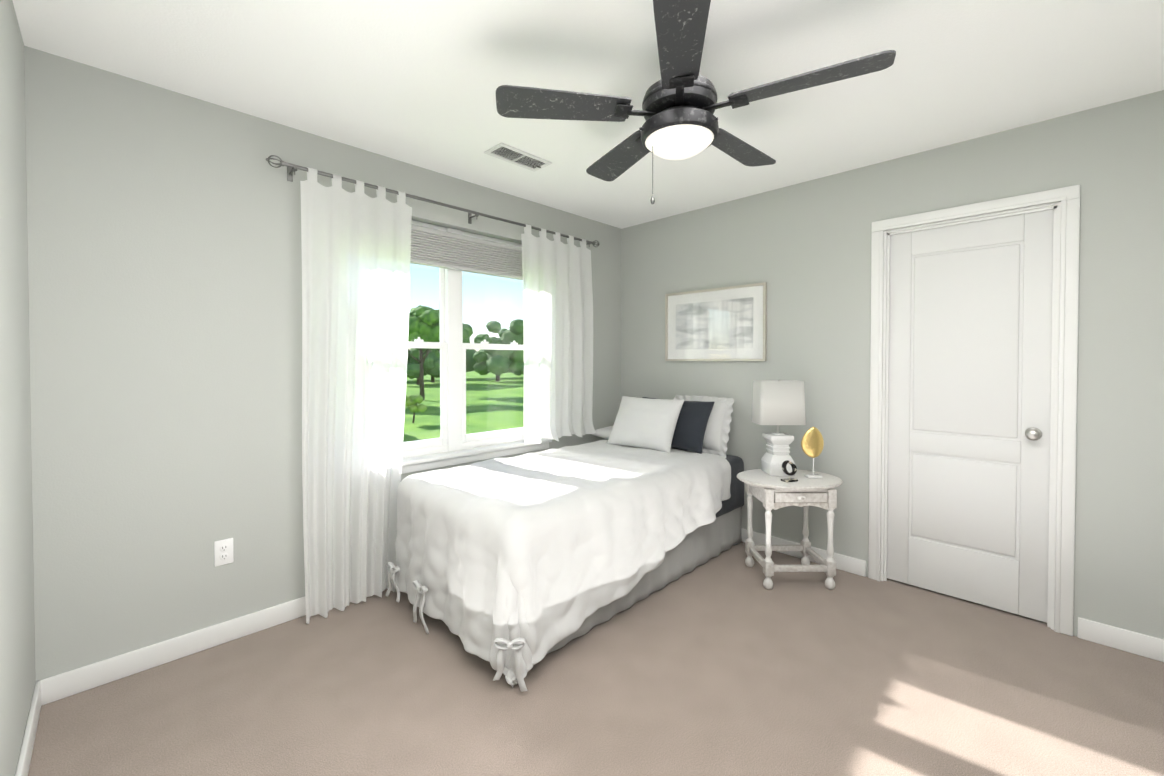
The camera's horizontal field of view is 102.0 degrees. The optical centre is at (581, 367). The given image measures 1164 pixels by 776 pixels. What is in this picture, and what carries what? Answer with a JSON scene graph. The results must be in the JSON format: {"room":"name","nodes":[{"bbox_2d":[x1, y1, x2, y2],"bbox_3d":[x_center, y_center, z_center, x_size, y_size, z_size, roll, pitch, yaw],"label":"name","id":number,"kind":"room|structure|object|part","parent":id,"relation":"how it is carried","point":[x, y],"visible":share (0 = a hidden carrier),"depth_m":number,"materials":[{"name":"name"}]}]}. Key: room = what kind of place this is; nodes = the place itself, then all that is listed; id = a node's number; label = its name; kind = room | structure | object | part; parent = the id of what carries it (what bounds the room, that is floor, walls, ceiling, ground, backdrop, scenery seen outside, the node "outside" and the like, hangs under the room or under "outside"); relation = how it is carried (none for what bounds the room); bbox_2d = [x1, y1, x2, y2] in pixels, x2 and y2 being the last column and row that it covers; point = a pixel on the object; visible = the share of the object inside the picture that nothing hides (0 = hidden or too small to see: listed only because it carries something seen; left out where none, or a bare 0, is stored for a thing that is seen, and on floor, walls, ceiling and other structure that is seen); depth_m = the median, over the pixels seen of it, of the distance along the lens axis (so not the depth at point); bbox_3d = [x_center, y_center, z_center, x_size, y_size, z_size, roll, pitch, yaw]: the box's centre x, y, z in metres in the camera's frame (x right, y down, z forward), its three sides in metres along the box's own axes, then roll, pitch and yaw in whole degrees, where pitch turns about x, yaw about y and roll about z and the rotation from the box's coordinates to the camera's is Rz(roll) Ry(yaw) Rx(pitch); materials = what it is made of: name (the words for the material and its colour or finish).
{"room":"bedroom","nodes":[
{"label":"bedroom","id":0,"kind":"room"},
{"bbox_2d":[0,0,35,775],"bbox_3d":[-0.869,0.063,0.481,3.710,2.440,0.140,1,1,45],"label":"wall","id":1,"kind":"structure","parent":0,"point":[17,655],"depth_m":1.44,"materials":[{"name":"grey paint"}]},
{"bbox_2d":[15,678,46,775],"bbox_3d":[-0.815,1.235,0.554,3.430,0.095,0.014,1,1,45],"label":"baseboard","id":2,"kind":"structure","parent":1,"relation":"attached to","point":[39,698],"depth_m":1.56,"materials":[{"name":"white wood"}]},
{"bbox_2d":[24,46,620,680],"bbox_3d":[-0.896,0.025,2.988,0.140,2.440,3.380,1,1,45],"label":"wall","id":3,"kind":"structure","parent":0,"point":[164,252],"depth_m":2.02,"materials":[{"name":"grey paint"}]},
{"bbox_2d":[47,596,305,703],"bbox_3d":[-0.830,1.198,2.962,0.014,0.095,3.350,1,1,45],"label":"baseboard","id":4,"kind":"structure","parent":3,"relation":"attached to","point":[71,682],"depth_m":2.01,"materials":[{"name":"white wood"}]},
{"bbox_2d":[214,538,233,566],"bbox_3d":[-1.633,0.843,2.150,0.011,0.115,0.070,1,1,45],"label":"electrical outlet","id":5,"kind":"object","parent":3,"relation":"attached to","point":[223,552],"visible":1,"depth_m":2.15,"materials":[{"name":"white plastic"}]},
{"bbox_2d":[266,155,599,246],"bbox_3d":[-0.682,-0.967,3.007,0.113,0.079,2.272,1,1,45],"label":"curtain rod","id":6,"kind":"object","parent":3,"relation":"attached to","point":[291,168],"visible":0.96,"depth_m":2.69,"materials":[{"name":"grey metal"}]},
{"bbox_2d":[300,167,411,623],"bbox_3d":[-1.163,0.129,2.483,0.079,2.221,0.565,1,1,45],"label":"curtain","id":7,"kind":"object","parent":6,"relation":"hanging from","point":[356,251],"visible":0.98,"depth_m":2.44,"materials":[{"name":"white fabric"}]},
{"bbox_2d":[521,224,595,444],"bbox_3d":[-0.163,-0.230,3.460,0.126,1.534,0.690,1,1,45],"label":"curtain","id":8,"kind":"object","parent":6,"relation":"hanging from","point":[558,334],"visible":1,"depth_m":3.49,"materials":[{"name":"white fabric"}]},
{"bbox_2d":[402,220,523,457],"bbox_3d":[-0.843,-0.176,3.073,0.060,1.440,1.440,1,1,45],"label":"window","id":9,"kind":"structure","parent":3,"relation":"in","point":[452,346],"depth_m":3.05,"materials":[{"name":"white plastic"}]},
{"bbox_2d":[414,337,423,341],"bbox_3d":[-1.002,-0.173,2.896,0.024,0.028,0.050,1,1,45],"label":"lock","id":10,"kind":"object","parent":9,"relation":"attached to","point":[422,340],"depth_m":2.89,"materials":[{"name":"white plastic"}]},
{"bbox_2d":[410,224,522,279],"bbox_3d":[-0.805,-0.740,3.026,0.058,0.222,1.420,1,1,45],"label":"window shade","id":11,"kind":"object","parent":9,"relation":"attached to","point":[431,247],"visible":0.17,"depth_m":3.04,"materials":[{"name":"grey fabric"}]},
{"bbox_2d":[401,438,551,473],"bbox_3d":[-0.792,0.577,3.034,0.106,0.074,1.510,1,1,45],"label":"window sill","id":12,"kind":"structure","parent":3,"relation":"attached to","point":[426,462],"depth_m":3.04,"materials":[{"name":"white wood"}]},
{"bbox_2d":[12,0,1163,228],"bbox_3d":[0.371,-1.236,1.710,3.710,0.120,3.660,1,1,45],"label":"ceiling","id":13,"kind":"structure","parent":0,"point":[416,82],"depth_m":1.86,"materials":[{"name":"white paint"}]},
{"bbox_2d":[484,142,551,171],"bbox_3d":[-0.357,-1.183,2.667,0.165,0.016,0.360,1,1,45],"label":"ceiling vent","id":14,"kind":"object","parent":13,"relation":"in","point":[513,155],"visible":1,"depth_m":2.65,"materials":[{"name":"white metal"}]},
{"bbox_2d":[496,0,895,203],"bbox_3d":[0.399,-0.893,1.792,1.310,0.566,1.263,1,1,45],"label":"fan","id":15,"kind":"object","parent":13,"relation":"hanging from","point":[680,104],"visible":1,"depth_m":1.66,"materials":[{"name":"black wood"}]},
{"bbox_3d":[0.264,-0.765,1.758,0.017,0.312,0.017,1,1,45],"label":"chain","id":16,"kind":"part","parent":15,"relation":"part of","materials":[{"name":"grey metal"}]},
{"bbox_2d":[28,542,1163,775],"bbox_3d":[0.371,1.324,1.750,3.710,0.120,3.660,1,1,45],"label":"floor","id":17,"kind":"structure","parent":0,"point":[726,662],"depth_m":1.80,"materials":[{"name":"carpet"}]},
{"bbox_2d":[385,395,743,691],"bbox_3d":[0.040,0.731,2.913,1.223,1.030,2.127,1,1,45],"label":"bed","id":18,"kind":"object","parent":17,"relation":"on","point":[513,570],"visible":1,"depth_m":2.29,"materials":[{"name":"white fabric"}]},
{"bbox_2d":[607,396,683,452],"bbox_3d":[0.453,0.401,3.433,0.573,0.364,0.257,1,1,45],"label":"pillow","id":19,"kind":"object","parent":18,"relation":"on","point":[644,424],"depth_m":3.34,"materials":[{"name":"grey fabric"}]},
{"bbox_2d":[643,397,714,453],"bbox_3d":[0.647,0.409,3.475,0.660,0.356,0.223,1,1,45],"label":"pillow","id":20,"kind":"object","parent":18,"relation":"on","point":[694,431],"depth_m":3.31,"materials":[{"name":"grey fabric"}]},
{"bbox_2d":[715,454,743,517],"bbox_3d":[0.090,0.844,2.937,0.979,0.425,2.021,1,1,45],"label":"blanket","id":21,"kind":"object","parent":18,"relation":"on","point":[731,507],"depth_m":3.20,"materials":[{"name":"grey fabric"}]},
{"bbox_2d":[737,469,842,589],"bbox_3d":[1.226,0.948,2.804,0.527,0.600,0.527,1,1,45],"label":"nightstand","id":22,"kind":"object","parent":17,"relation":"on","point":[769,492],"visible":0.96,"depth_m":2.65,"materials":[{"name":"white wood"}]},
{"bbox_2d":[752,379,805,475],"bbox_3d":[1.196,0.358,2.875,0.275,0.575,0.165,0,1,0],"label":"lamp","id":23,"kind":"object","parent":22,"relation":"on","point":[777,402],"visible":1,"depth_m":2.80,"materials":[{"name":"white ceramic"}]},
{"bbox_3d":[1.196,0.211,2.873,0.294,0.260,0.294,1,1,45],"label":"lamp shade","id":24,"kind":"part","parent":23,"relation":"part of","materials":[{"name":"white fabric"}]},
{"bbox_2d":[781,460,797,481],"bbox_3d":[1.185,0.591,2.694,0.084,0.116,0.053,0,1,-20],"label":"figurine","id":25,"kind":"object","parent":22,"relation":"on","point":[793,466],"visible":1,"depth_m":2.69,"materials":[{"name":"black metal"}]},
{"bbox_2d":[801,427,823,477],"bbox_3d":[1.361,0.497,2.779,0.103,0.300,0.103,1,1,45],"label":"sculpture","id":26,"kind":"object","parent":22,"relation":"on","point":[812,443],"visible":1,"depth_m":2.77,"materials":[{"name":"gold metal"}]},
{"bbox_2d":[621,90,1163,638],"bbox_3d":[1.611,0.025,2.978,3.710,2.440,0.140,1,1,45],"label":"wall","id":27,"kind":"structure","parent":0,"point":[803,250],"depth_m":2.62,"materials":[{"name":"grey paint"}]},
{"bbox_2d":[665,282,766,360],"bbox_3d":[0.964,-0.316,3.496,0.815,0.535,0.028,1,1,45],"label":"framed artwork","id":28,"kind":"object","parent":27,"relation":"attached to","point":[723,324],"visible":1,"depth_m":3.46,"materials":[{"name":"beige"}]},
{"bbox_2d":[676,297,752,348],"bbox_3d":[0.965,-0.316,3.497,0.633,0.353,0.002,1,1,45],"label":"print","id":29,"kind":"object","parent":28,"relation":"attached to","point":[718,322],"depth_m":3.48,"materials":[{"name":"paper"}]},
{"bbox_2d":[741,528,865,576],"bbox_3d":[1.030,1.190,3.465,1.865,0.095,0.014,1,1,45],"label":"baseboard","id":30,"kind":"structure","parent":27,"relation":"attached to","point":[843,562],"depth_m":2.99,"materials":[{"name":"white wood"}]},
{"bbox_2d":[887,209,1053,622],"bbox_3d":[2.013,0.234,2.500,0.688,2.012,0.108,1,1,45],"label":"door","id":31,"kind":"structure","parent":27,"relation":"in","point":[970,346],"depth_m":2.48,"materials":[{"name":"white wood"}]},
{"bbox_3d":[2.196,0.326,2.294,0.062,0.062,0.072,1,1,45],"label":"knob","id":32,"kind":"part","parent":31,"relation":"part of","materials":[{"name":"silver metal"}]},
{"bbox_2d":[868,185,1079,635],"bbox_3d":[2.047,0.201,2.533,0.842,2.101,0.161,1,1,45],"label":"door frame","id":33,"kind":"structure","parent":27,"relation":"attached to","point":[1068,197],"depth_m":2.26,"materials":[{"name":"white wood"}]},
{"bbox_2d":[1077,617,1163,661],"bbox_3d":[2.530,1.213,1.975,0.625,0.095,0.014,1,1,45],"label":"baseboard","id":34,"kind":"structure","parent":27,"relation":"attached to","point":[1140,644],"depth_m":2.10,"materials":[{"name":"white wood"}]},
{"label":"outside","id":35,"kind":"structure","parent":0,"visible":0},
{"bbox_2d":[403,371,523,441],"bbox_3d":[-96.938,2.426,131.283,315.970,0.500,350.000,1,1,45],"label":"lawn","id":36,"kind":"structure","parent":35,"point":[474,415],"depth_m":42.75,"materials":[{"name":"green plant"}]},
{"bbox_2d":[405,394,426,421],"bbox_3d":[-11.068,2.700,30.834,1.582,1.936,1.683,1,1,45],"label":"tree","id":37,"kind":"object","parent":36,"relation":"on","point":[418,407],"depth_m":30.68,"materials":[{"name":"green plant"}]},
{"bbox_2d":[407,348,439,384],"bbox_3d":[-27.929,-3.087,80.252,9.161,11.975,10.193,1,1,45],"label":"tree","id":38,"kind":"object","parent":36,"relation":"on","point":[418,367],"depth_m":77.87,"materials":[{"name":"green plant"}]},
{"bbox_2d":[408,305,438,399],"bbox_3d":[-16.835,-1.618,49.250,5.624,9.996,6.463,1,1,45],"label":"tree","id":39,"kind":"object","parent":36,"relation":"on","point":[432,329],"depth_m":48.26,"materials":[{"name":"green plant"}]},
{"bbox_2d":[431,309,439,381],"bbox_3d":[-28.158,-4.200,87.943,8.641,13.964,8.141,1,1,45],"label":"tree","id":40,"kind":"object","parent":36,"relation":"on","point":[438,355],"depth_m":86.82,"materials":[{"name":"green plant"}]},
{"bbox_2d":[432,324,472,349],"bbox_3d":[-15.522,-1.290,56.868,5.755,9.108,4.887,1,1,45],"label":"tree","id":41,"kind":"object","parent":36,"relation":"on","point":[468,332],"depth_m":56.27,"materials":[{"name":"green plant"}]},
{"bbox_2d":[473,319,523,380],"bbox_3d":[-16.653,-3.323,92.698,11.312,12.088,10.426,1,1,45],"label":"tree","id":42,"kind":"object","parent":36,"relation":"on","point":[496,361],"depth_m":90.63,"materials":[{"name":"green plant"}]},
{"bbox_2d":[509,333,523,375],"bbox_3d":[-10.314,-3.041,97.320,9.846,11.380,11.363,1,1,45],"label":"tree","id":43,"kind":"object","parent":36,"relation":"on","point":[518,363],"depth_m":93.38,"materials":[{"name":"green plant"}]},
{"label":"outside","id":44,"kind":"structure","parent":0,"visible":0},
{"bbox_2d":[439,349,523,372],"bbox_3d":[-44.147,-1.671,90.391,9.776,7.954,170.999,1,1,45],"label":"tree","id":45,"kind":"object","parent":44,"point":[468,357],"depth_m":107.57,"materials":[{"name":"green plant"}]}
]}

